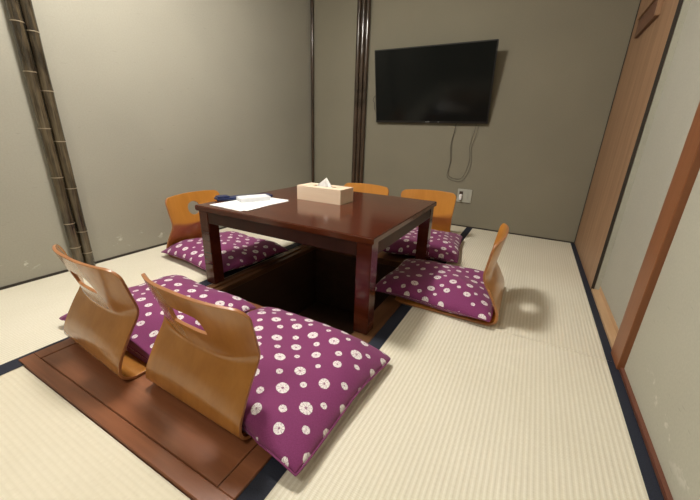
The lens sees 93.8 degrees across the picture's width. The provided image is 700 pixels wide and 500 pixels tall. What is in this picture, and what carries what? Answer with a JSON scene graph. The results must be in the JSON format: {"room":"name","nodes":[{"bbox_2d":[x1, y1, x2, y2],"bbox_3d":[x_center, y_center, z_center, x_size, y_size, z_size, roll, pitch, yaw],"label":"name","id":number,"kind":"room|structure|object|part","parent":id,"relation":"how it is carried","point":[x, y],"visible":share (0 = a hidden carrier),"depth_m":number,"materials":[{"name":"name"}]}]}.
{"room":"japanese tatami dining room","nodes":[
{"label":"japanese tatami dining room","id":0,"kind":"room"},
{"bbox_2d":[0,0,311,288],"bbox_3d":[-1.387,-0.949,1.317,0.120,2.375,4.100,12,22,26],"label":"wall","id":1,"kind":"structure","parent":0,"point":[157,100],"depth_m":1.81,"materials":[{"name":"grey paint"}]},
{"bbox_2d":[0,227,226,289],"bbox_3d":[-1.369,0.088,1.648,0.006,0.010,4.094,12,22,26],"label":"baseboard","id":2,"kind":"structure","parent":1,"relation":"attached to","point":[136,251],"depth_m":1.60,"materials":[{"name":"grey"}]},
{"bbox_2d":[226,249,396,296],"bbox_3d":[-0.370,0.367,1.167,2.528,0.060,4.340,12,22,26],"label":"floor","id":3,"kind":"structure","parent":0,"point":[251,285],"depth_m":1.94,"materials":[{"name":"brown wood"}]},
{"bbox_2d":[0,367,190,499],"bbox_3d":[-0.994,0.660,0.127,0.831,0.035,1.606,12,22,26],"label":"mat","id":4,"kind":"object","parent":3,"relation":"on","point":[50,450],"visible":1,"depth_m":0.71,"materials":[{"name":"beige wicker"}]},
{"bbox_2d":[0,244,288,375],"bbox_3d":[-1.097,0.193,1.443,0.690,0.036,1.760,12,22,26],"label":"mat","id":5,"kind":"object","parent":3,"relation":"on","point":[30,313],"visible":0.29,"depth_m":1.35,"materials":[{"name":"beige wicker"}]},
{"bbox_2d":[4,0,84,262],"bbox_3d":[-1.312,-0.979,1.267,0.045,2.276,0.045,12,22,26],"label":"bamboo pole","id":6,"kind":"object","parent":5,"relation":"on","point":[15,16],"visible":0.97,"depth_m":1.41,"materials":[{"name":"brown wood"}]},
{"bbox_2d":[18,0,95,265],"bbox_3d":[-1.292,-0.991,1.303,0.044,2.276,0.044,12,22,26],"label":"bamboo pole","id":7,"kind":"object","parent":5,"relation":"on","point":[26,6],"visible":0.96,"depth_m":1.44,"materials":[{"name":"brown"}]},
{"bbox_2d":[165,190,218,260],"bbox_3d":[-0.759,-0.142,1.863,0.416,0.339,0.372,10,21,22],"label":"chair","id":8,"kind":"object","parent":5,"relation":"on","point":[185,225],"visible":0.48,"depth_m":1.85,"materials":[{"name":"brown wood"}]},
{"bbox_2d":[161,231,288,272],"bbox_3d":[-0.703,-0.018,1.856,0.531,0.093,0.471,15,23,32],"label":"floor cushion","id":9,"kind":"object","parent":8,"relation":"on","point":[238,250],"visible":0.85,"depth_m":1.76,"materials":[{"name":"purple fabric"}]},
{"bbox_2d":[19,301,272,499],"bbox_3d":[-0.472,0.345,1.066,0.868,0.042,0.630,12,22,26],"label":"floor panel","id":10,"kind":"object","parent":3,"relation":"on","point":[200,458],"visible":0.39,"depth_m":0.79,"materials":[{"name":"brown wood"}]},
{"bbox_3d":[-0.831,0.251,1.242,0.046,0.005,0.557,12,22,26],"label":"frame rail","id":11,"kind":"part","parent":10,"relation":"part of","materials":[{"name":"brown wood"}]},
{"bbox_2d":[52,244,146,379],"bbox_3d":[-0.665,0.123,1.101,0.372,0.339,0.416,13,22,30],"label":"chair","id":12,"kind":"object","parent":10,"relation":"on","point":[101,320],"visible":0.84,"depth_m":0.93,"materials":[{"name":"brown wood"}]},
{"bbox_2d":[59,275,255,362],"bbox_3d":[-0.696,0.211,1.207,0.526,0.090,0.442,13,22,28],"label":"floor cushion","id":13,"kind":"object","parent":12,"relation":"on","point":[144,334],"visible":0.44,"depth_m":1.17,"materials":[{"name":"purple fabric"}]},
{"bbox_3d":[-0.614,0.409,0.813,0.868,0.005,0.036,12,22,26],"label":"frame rail","id":14,"kind":"part","parent":10,"relation":"part of","materials":[{"name":"brown wood"}]},
{"bbox_3d":[-0.456,0.351,1.059,0.831,0.036,0.630,12,22,26],"label":"under frame","id":15,"kind":"part","parent":10,"relation":"part of","materials":[{"name":"brown wood"}]},
{"bbox_2d":[141,273,260,439],"bbox_3d":[-0.293,0.194,0.935,0.372,0.339,0.416,13,22,27],"label":"chair","id":16,"kind":"object","parent":10,"relation":"on","point":[212,371],"visible":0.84,"depth_m":0.76,"materials":[{"name":"brown wood"}]},
{"bbox_3d":[-0.111,0.404,0.878,0.046,0.005,0.557,12,22,26],"label":"frame rail","id":17,"kind":"part","parent":10,"relation":"part of","materials":[{"name":"brown wood"}]},
{"bbox_3d":[-0.328,0.245,1.307,0.868,0.005,0.036,12,22,26],"label":"frame rail","id":18,"kind":"part","parent":10,"relation":"part of","materials":[{"name":"brown wood"}]},
{"bbox_2d":[219,228,302,249],"bbox_3d":[-0.377,-0.220,2.690,0.690,0.036,1.236,12,22,26],"label":"mat","id":19,"kind":"object","parent":3,"relation":"on","point":[286,244],"visible":0.16,"depth_m":2.21,"materials":[{"name":"beige wicker"}]},
{"bbox_2d":[310,0,313,182],"bbox_3d":[-0.338,-1.539,2.954,0.029,2.276,0.029,12,22,26],"label":"bamboo pole","id":20,"kind":"object","parent":19,"relation":"on","point":[312,1],"visible":0.9,"depth_m":2.97,"materials":[{"name":"wood"}]},
{"bbox_2d":[351,0,361,182],"bbox_3d":[0.059,-1.454,2.753,0.041,2.276,0.041,12,22,26],"label":"bamboo pole","id":21,"kind":"object","parent":19,"relation":"on","point":[359,2],"visible":0.85,"depth_m":2.77,"materials":[{"name":"wood"}]},
{"bbox_2d":[355,0,365,182],"bbox_3d":[0.094,-1.446,2.736,0.041,2.276,0.041,12,22,26],"label":"bamboo pole","id":22,"kind":"object","parent":19,"relation":"on","point":[363,9],"visible":0.76,"depth_m":2.75,"materials":[{"name":"wood"}]},
{"bbox_2d":[359,0,370,182],"bbox_3d":[0.129,-1.439,2.718,0.041,2.276,0.041,12,22,26],"label":"bamboo pole","id":23,"kind":"object","parent":19,"relation":"on","point":[368,2],"visible":0.91,"depth_m":2.73,"materials":[{"name":"wood"}]},
{"bbox_2d":[240,258,389,334],"bbox_3d":[-0.124,0.388,1.742,0.727,0.344,0.838,12,22,26],"label":"pit","id":24,"kind":"object","parent":3,"relation":"attached to","point":[319,290],"depth_m":2.10,"materials":[{"name":"brown wood"}]},
{"bbox_2d":[206,244,437,342],"bbox_3d":[-0.074,0.132,1.721,0.830,0.035,0.959,12,22,26],"label":"frame","id":25,"kind":"object","parent":3,"relation":"on","point":[386,309],"visible":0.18,"depth_m":1.68,"materials":[{"name":"brown wood"}]},
{"bbox_3d":[-0.422,0.058,1.898,0.036,0.035,0.959,12,22,26],"label":"rail","id":26,"kind":"part","parent":25,"relation":"part of","materials":[{"name":"brown wood"}]},
{"bbox_2d":[195,186,436,334],"bbox_3d":[-0.120,-0.050,1.621,0.861,0.370,0.779,12,22,26],"label":"table","id":27,"kind":"object","parent":25,"relation":"on","point":[363,227],"visible":0.77,"depth_m":1.31,"materials":[{"name":"brown wood"}]},
{"bbox_3d":[-0.633,-0.015,1.507,0.056,0.345,0.056,12,22,26],"label":"leg","id":28,"kind":"part","parent":27,"relation":"part of","materials":[{"name":"brown wood"}]},
{"bbox_2d":[214,193,272,200],"bbox_3d":[-0.513,-0.262,1.593,0.270,0.019,0.060,-12,24,-34],"label":"holder","id":29,"kind":"object","parent":27,"relation":"on","point":[217,197],"visible":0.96,"depth_m":1.53,"materials":[{"name":"blue plastic"}]},
{"bbox_2d":[210,200,286,210],"bbox_3d":[-0.454,-0.216,1.502,0.200,0.001,0.290,13,22,30],"label":"paper sheet","id":30,"kind":"object","parent":27,"relation":"on","point":[233,200],"visible":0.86,"depth_m":1.44,"materials":[{"name":"white paper"}]},
{"bbox_2d":[213,198,287,210],"bbox_3d":[-0.443,-0.217,1.502,0.190,0.001,0.290,11,21,24],"label":"paper sheet","id":31,"kind":"object","parent":30,"relation":"on","point":[246,206],"visible":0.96,"depth_m":1.46,"materials":[{"name":"white paper"}]},
{"bbox_2d":[236,194,270,202],"bbox_3d":[-0.454,-0.244,1.544,0.144,0.021,0.064,-12,24,-34],"label":"tablet","id":32,"kind":"object","parent":31,"relation":"on","point":[260,197],"visible":1,"depth_m":1.52,"materials":[{"name":"white plastic"}]},
{"bbox_3d":[-0.453,-0.254,1.541,0.128,0.001,0.052,-12,24,-34],"label":"plate","id":33,"kind":"part","parent":32,"relation":"part of","materials":[{"name":"white plastic"}]},
{"bbox_2d":[297,183,352,204],"bbox_3d":[-0.123,-0.280,1.617,0.248,0.068,0.124,12,22,26],"label":"tissue box","id":34,"kind":"object","parent":27,"relation":"on","point":[337,195],"visible":0.98,"depth_m":1.57,"materials":[{"name":"beige cardboard"}]},
{"bbox_2d":[316,177,331,187],"bbox_3d":[-0.124,-0.327,1.608,0.117,0.054,0.039,12,22,26],"label":"tissue","id":35,"kind":"object","parent":34,"relation":"in","point":[325,183],"visible":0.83,"depth_m":1.61,"materials":[{"name":"white paper"}]},
{"bbox_3d":[-0.122,-0.310,1.606,0.248,0.005,0.124,12,22,26],"label":"lid","id":36,"kind":"part","parent":34,"relation":"part of","materials":[{"name":"beige cardboard"}]},
{"bbox_3d":[0.054,0.132,1.159,0.056,0.345,0.056,12,22,26],"label":"leg","id":37,"kind":"part","parent":27,"relation":"part of","materials":[{"name":"brown wood"}]},
{"bbox_3d":[0.392,-0.062,1.744,0.056,0.345,0.056,12,22,26],"label":"leg","id":38,"kind":"part","parent":27,"relation":"part of","materials":[{"name":"brown wood"}]},
{"bbox_3d":[0.101,0.018,2.064,0.716,0.035,0.158,12,22,26],"label":"rail","id":39,"kind":"part","parent":25,"relation":"part of","materials":[{"name":"brown wood"}]},
{"bbox_3d":[0.256,0.202,1.554,0.076,0.035,0.959,12,22,26],"label":"rail","id":40,"kind":"part","parent":25,"relation":"part of","materials":[{"name":"brown wood"}]},
{"bbox_2d":[236,304,663,499],"bbox_3d":[-0.069,0.674,0.179,0.748,0.036,2.575,12,22,26],"label":"mat","id":41,"kind":"object","parent":3,"relation":"on","point":[458,410],"visible":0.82,"depth_m":0.82,"materials":[{"name":"beige wicker"}]},
{"bbox_2d":[242,307,390,476],"bbox_3d":[-0.214,0.312,0.957,0.533,0.101,0.457,13,22,29],"label":"floor cushion","id":42,"kind":"object","parent":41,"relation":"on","point":[309,372],"visible":0.66,"depth_m":0.83,"materials":[{"name":"purple fabric"}]},
{"bbox_2d":[450,225,465,234],"bbox_3d":[0.372,-0.124,2.494,0.831,0.035,0.894,12,22,26],"label":"mat","id":43,"kind":"object","parent":3,"relation":"on","point":[455,229],"visible":0.08,"depth_m":2.60,"materials":[{"name":"beige wicker"}]},
{"bbox_2d":[344,183,388,194],"bbox_3d":[0.041,-0.284,2.345,0.372,0.339,0.416,12,22,26],"label":"chair","id":44,"kind":"object","parent":43,"relation":"on","point":[357,187],"visible":0.2,"depth_m":2.43,"materials":[{"name":"brown wood"}]},
{"bbox_2d":[401,189,455,231],"bbox_3d":[0.488,-0.200,2.150,0.372,0.339,0.416,7,20,15],"label":"chair","id":45,"kind":"object","parent":43,"relation":"on","point":[443,211],"visible":0.38,"depth_m":2.26,"materials":[{"name":"brown wood"}]},
{"bbox_2d":[383,227,461,262],"bbox_3d":[0.477,-0.068,2.113,0.457,0.095,0.535,9,21,19],"label":"floor cushion","id":46,"kind":"object","parent":45,"relation":"on","point":[443,246],"visible":0.64,"depth_m":1.94,"materials":[{"name":"purple fabric"}]},
{"bbox_2d":[404,227,613,361],"bbox_3d":[0.914,0.109,1.883,0.748,0.036,1.515,12,22,26],"label":"mat","id":47,"kind":"object","parent":3,"relation":"on","point":[547,298],"visible":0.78,"depth_m":1.57,"materials":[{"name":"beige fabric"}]},
{"bbox_2d":[395,223,508,325],"bbox_3d":[0.463,0.051,1.435,0.416,0.339,0.372,12,22,25],"label":"chair","id":48,"kind":"object","parent":47,"relation":"on","point":[493,279],"visible":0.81,"depth_m":1.29,"materials":[{"name":"brown wood"}]},
{"bbox_2d":[375,259,493,321],"bbox_3d":[0.422,0.140,1.517,0.497,0.094,0.452,13,22,27],"label":"floor cushion","id":49,"kind":"object","parent":48,"relation":"on","point":[458,290],"visible":0.85,"depth_m":1.40,"materials":[{"name":"purple fabric"}]},
{"bbox_2d":[314,0,639,242],"bbox_3d":[0.682,-1.307,2.539,2.528,2.375,0.120,12,22,26],"label":"wall","id":50,"kind":"structure","parent":0,"point":[559,63],"depth_m":2.38,"materials":[{"name":"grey paint"}]},
{"bbox_2d":[375,39,498,123],"bbox_3d":[0.598,-1.228,2.456,0.886,0.513,0.128,12,22,26],"label":"television","id":51,"kind":"object","parent":50,"relation":"attached to","point":[450,82],"visible":1,"depth_m":2.42,"materials":[{"name":"black plastic"}]},
{"bbox_2d":[448,123,475,178],"bbox_3d":[0.859,-0.760,2.526,0.167,0.427,0.028,12,22,26],"label":"power cable","id":52,"kind":"object","parent":51,"relation":"hanging from","point":[456,123],"visible":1,"depth_m":2.54,"materials":[{"name":"grey plastic"}]},
{"bbox_2d":[447,125,478,181],"bbox_3d":[0.862,-0.741,2.526,0.194,0.427,0.028,12,22,26],"label":"power cable","id":53,"kind":"object","parent":51,"relation":"hanging from","point":[455,125],"visible":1,"depth_m":2.56,"materials":[{"name":"grey plastic"}]},
{"bbox_2d":[456,189,472,202],"bbox_3d":[0.907,-0.429,2.607,0.110,0.104,0.034,12,22,26],"label":"wall outlet","id":54,"kind":"object","parent":50,"relation":"attached to","point":[463,195],"visible":1,"depth_m":2.61,"materials":[{"name":"grey plastic"}]},
{"bbox_2d":[458,191,467,199],"bbox_3d":[0.905,-0.433,2.617,0.066,0.068,0.002,12,22,26],"label":"socket","id":55,"kind":"object","parent":54,"relation":"attached to","point":[464,194],"depth_m":2.61,"materials":[{"name":"white plastic"}]},
{"bbox_2d":[451,224,573,242],"bbox_3d":[0.611,-0.264,2.850,2.266,0.007,0.005,12,22,26],"label":"baseboard","id":56,"kind":"structure","parent":50,"relation":"attached to","point":[451,224],"depth_m":2.50,"materials":[{"name":"grey"}]},
{"bbox_2d":[594,0,699,499],"bbox_3d":[0.723,-0.499,0.248,0.120,2.375,4.100,12,22,26],"label":"wall","id":57,"kind":"structure","parent":0,"point":[662,368],"depth_m":0.79,"materials":[{"name":"paint"}]},
{"bbox_2d":[591,289,616,348],"bbox_3d":[1.056,0.275,1.357,0.032,0.012,0.567,12,22,26],"label":"trim","id":58,"kind":"structure","parent":57,"relation":"attached to","point":[609,328],"depth_m":1.34,"materials":[{"name":"brown wood"}]},
{"bbox_2d":[574,0,640,242],"bbox_3d":[1.643,-1.122,1.969,0.004,2.279,0.008,12,22,26],"label":"trim","id":59,"kind":"structure","parent":57,"relation":"attached to","point":[640,0],"depth_m":2.06,"materials":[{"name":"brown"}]},
{"bbox_2d":[575,0,683,288],"bbox_3d":[1.438,-0.999,1.599,0.012,2.279,0.888,12,22,26],"label":"door","id":60,"kind":"structure","parent":57,"relation":"attached to","point":[644,52],"depth_m":1.66,"materials":[{"name":"brown wood"}]},
{"bbox_2d":[591,0,682,288],"bbox_3d":[1.222,-0.876,1.228,0.012,2.279,0.004,12,22,26],"label":"trim","id":61,"kind":"structure","parent":57,"relation":"attached to","point":[680,2],"depth_m":1.36,"materials":[{"name":"grey"}]},
{"bbox_2d":[619,367,672,499],"bbox_3d":[0.254,0.729,-0.014,0.010,0.012,2.534,12,22,26],"label":"baseboard","id":62,"kind":"structure","parent":57,"relation":"attached to","point":[655,462],"depth_m":0.79,"materials":[{"name":"brown wood"}]},
{"bbox_2d":[634,0,663,38],"bbox_3d":[1.443,-1.134,1.590,0.022,0.100,0.400,12,22,26],"label":"wall rail","id":63,"kind":"object","parent":57,"relation":"attached to","point":[652,10],"visible":1,"depth_m":1.56,"materials":[{"name":"brown wood"}]},
{"bbox_2d":[599,0,699,332],"bbox_3d":[1.112,-0.609,1.034,0.027,1.894,0.572,12,22,26],"label":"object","id":64,"kind":"structure","parent":57,"relation":"in","point":[679,100],"depth_m":1.20,"materials":[{"name":"paper"}]},
{"bbox_3d":[1.071,0.262,1.347,0.002,0.018,0.571,12,22,26],"label":"rail","id":65,"kind":"part","parent":64,"relation":"part of","materials":[{"name":"brown wood"}]},
{"bbox_2d":[611,102,699,369],"bbox_3d":[0.943,-0.519,0.757,0.083,1.899,0.100,12,22,26],"label":"wooden post","id":66,"kind":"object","parent":57,"relation":"attached to","point":[688,166],"depth_m":0.93,"materials":[{"name":"brown wood"}]}
]}

